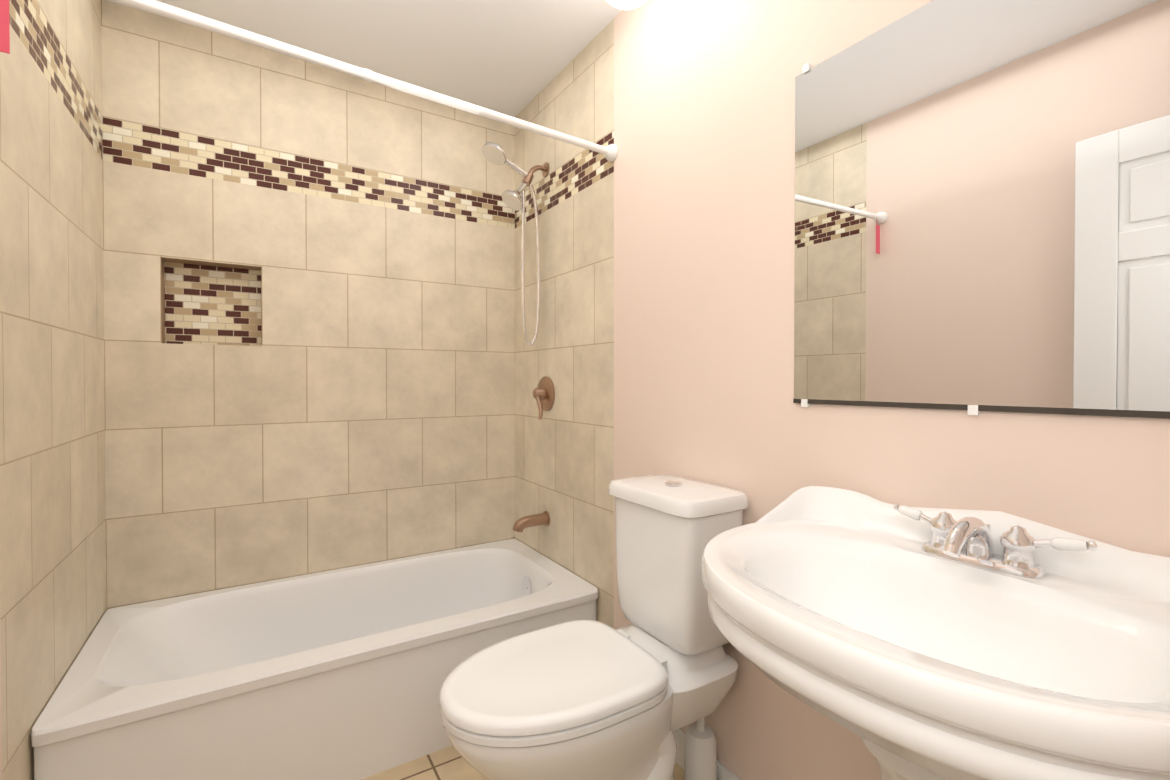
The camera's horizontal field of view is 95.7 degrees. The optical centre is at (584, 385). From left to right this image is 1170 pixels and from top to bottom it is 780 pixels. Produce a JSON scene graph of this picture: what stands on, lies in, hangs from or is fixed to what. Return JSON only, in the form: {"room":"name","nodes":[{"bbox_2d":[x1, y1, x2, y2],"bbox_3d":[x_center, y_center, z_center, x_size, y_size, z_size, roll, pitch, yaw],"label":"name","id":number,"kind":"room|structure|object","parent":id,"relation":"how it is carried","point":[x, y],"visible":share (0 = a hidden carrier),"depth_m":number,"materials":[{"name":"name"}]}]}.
{"room":"bathroom","nodes":[
{"label":"bathroom","id":0,"kind":"room"},
{"bbox_2d":[0,596,1,779],"bbox_3d":[-0.561,-0.061,0.002,0.100,2.450,2.400,0,1,-32],"label":"wall","id":1,"kind":"structure","parent":0,"point":[0,703],"depth_m":1.05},
{"bbox_2d":[0,0,106,779],"bbox_3d":[-1.469,-0.075,1.445,0.100,2.450,1.010,0,1,-32],"label":"wall tiles","id":2,"kind":"structure","parent":1,"relation":"attached to","point":[52,512],"depth_m":1.31,"materials":[{"name":"beige tile"}]},
{"bbox_2d":[101,0,514,609],"bbox_3d":[-1.030,-0.083,2.270,1.760,2.450,0.160,0,1,-32],"label":"wall","id":3,"kind":"structure","parent":0,"point":[309,316],"depth_m":2.09,"materials":[{"name":"tile"}]},
{"bbox_2d":[107,0,621,116],"bbox_3d":[-0.144,-1.344,0.848,1.760,0.100,3.410,0,1,-32],"label":"ceiling","id":4,"kind":"structure","parent":0,"point":[513,58],"depth_m":1.97,"materials":[{"name":"white paint"}]},
{"bbox_2d":[606,0,646,9],"bbox_3d":[0.120,-1.186,1.482,0.180,0.227,0.180,0,1,-32],"label":"globe pendant light","id":5,"kind":"object","parent":4,"relation":"hanging from","point":[626,4],"visible":1,"depth_m":1.50,"materials":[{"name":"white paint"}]},
{"bbox_2d":[361,746,683,779],"bbox_3d":[-0.144,1.206,0.873,1.760,0.100,3.410,0,1,-32],"label":"floor","id":6,"kind":"structure","parent":0,"point":[449,763],"depth_m":1.58,"materials":[{"name":"tile"}]},
{"bbox_2d":[31,539,597,779],"bbox_3d":[-0.785,0.953,1.889,1.514,0.385,0.757,0,1,-32],"label":"bathtub","id":7,"kind":"object","parent":6,"relation":"on","point":[340,674],"visible":0.85,"depth_m":1.60,"materials":[{"name":"white ceramic"}]},
{"bbox_2d":[439,474,747,779],"bbox_3d":[0.023,0.708,1.304,0.754,0.888,0.384,0,1,-32],"label":"toilet","id":8,"kind":"object","parent":6,"relation":"on","point":[583,700],"visible":0.98,"depth_m":1.25,"materials":[{"name":"white ceramic"}]},
{"bbox_2d":[684,717,716,779],"bbox_3d":[0.316,1.010,1.450,0.090,0.280,0.090,0,1,-32],"label":"brush holder","id":9,"kind":"object","parent":6,"relation":"on","point":[700,762],"visible":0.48,"depth_m":1.42,"materials":[{"name":"white plastic"}]},
{"bbox_2d":[702,486,1169,779],"bbox_3d":[0.489,0.683,0.770,0.545,0.946,0.700,0,1,-32],"label":"pedestal sink","id":10,"kind":"object","parent":6,"relation":"on","point":[904,642],"visible":1,"depth_m":0.72,"materials":[{"name":"white ceramic"}]},
{"bbox_2d":[894,503,1096,578],"bbox_3d":[0.610,0.248,0.842,0.138,0.077,0.279,0,1,-32],"label":"sink faucet","id":11,"kind":"object","parent":10,"relation":"on","point":[964,548],"depth_m":0.83,"materials":[{"name":"silver metal"}]},
{"bbox_2d":[614,0,1169,779],"bbox_3d":[0.797,-0.070,0.885,0.100,2.450,2.450,0,1,-32],"label":"wall","id":12,"kind":"structure","parent":0,"point":[704,198],"depth_m":1.36,"materials":[{"name":"pink paint"}]},
{"bbox_2d":[0,0,617,161],"bbox_3d":[-0.509,-0.742,1.434,1.529,0.225,0.060,0,1,-37],"label":"curtain rod","id":13,"kind":"object","parent":12,"relation":"attached to","point":[610,151],"visible":0.98,"depth_m":1.32,"materials":[{"name":"white metal"}]},
{"bbox_2d":[515,19,613,628],"bbox_3d":[-0.110,-0.084,2.329,0.100,2.450,0.960,0,1,-32],"label":"wall tiles","id":14,"kind":"structure","parent":12,"relation":"attached to","point":[564,461],"depth_m":2.14,"materials":[{"name":"beige tile"}]},
{"bbox_2d":[482,142,554,531],"bbox_3d":[-0.292,-0.183,2.249,0.292,1.621,0.152,0,1,-32],"label":"shower","id":15,"kind":"object","parent":14,"relation":"attached to","point":[544,390],"visible":1,"depth_m":2.27,"materials":[{"name":"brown metal"}]},
{"bbox_2d":[673,729,741,779],"bbox_3d":[0.535,1.100,1.202,0.017,0.105,1.654,0,1,-32],"label":"baseboard","id":16,"kind":"structure","parent":12,"relation":"attached to","point":[724,772],"depth_m":1.56,"materials":[{"name":"white paint"}]},
{"bbox_2d":[793,0,1169,418],"bbox_3d":[0.721,-0.343,0.899,0.009,0.792,0.840,0,1,-32],"label":"wall mirror","id":17,"kind":"object","parent":12,"relation":"attached to","point":[982,205],"visible":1,"depth_m":0.92,"materials":[{"name":"clear glass"}]}
]}

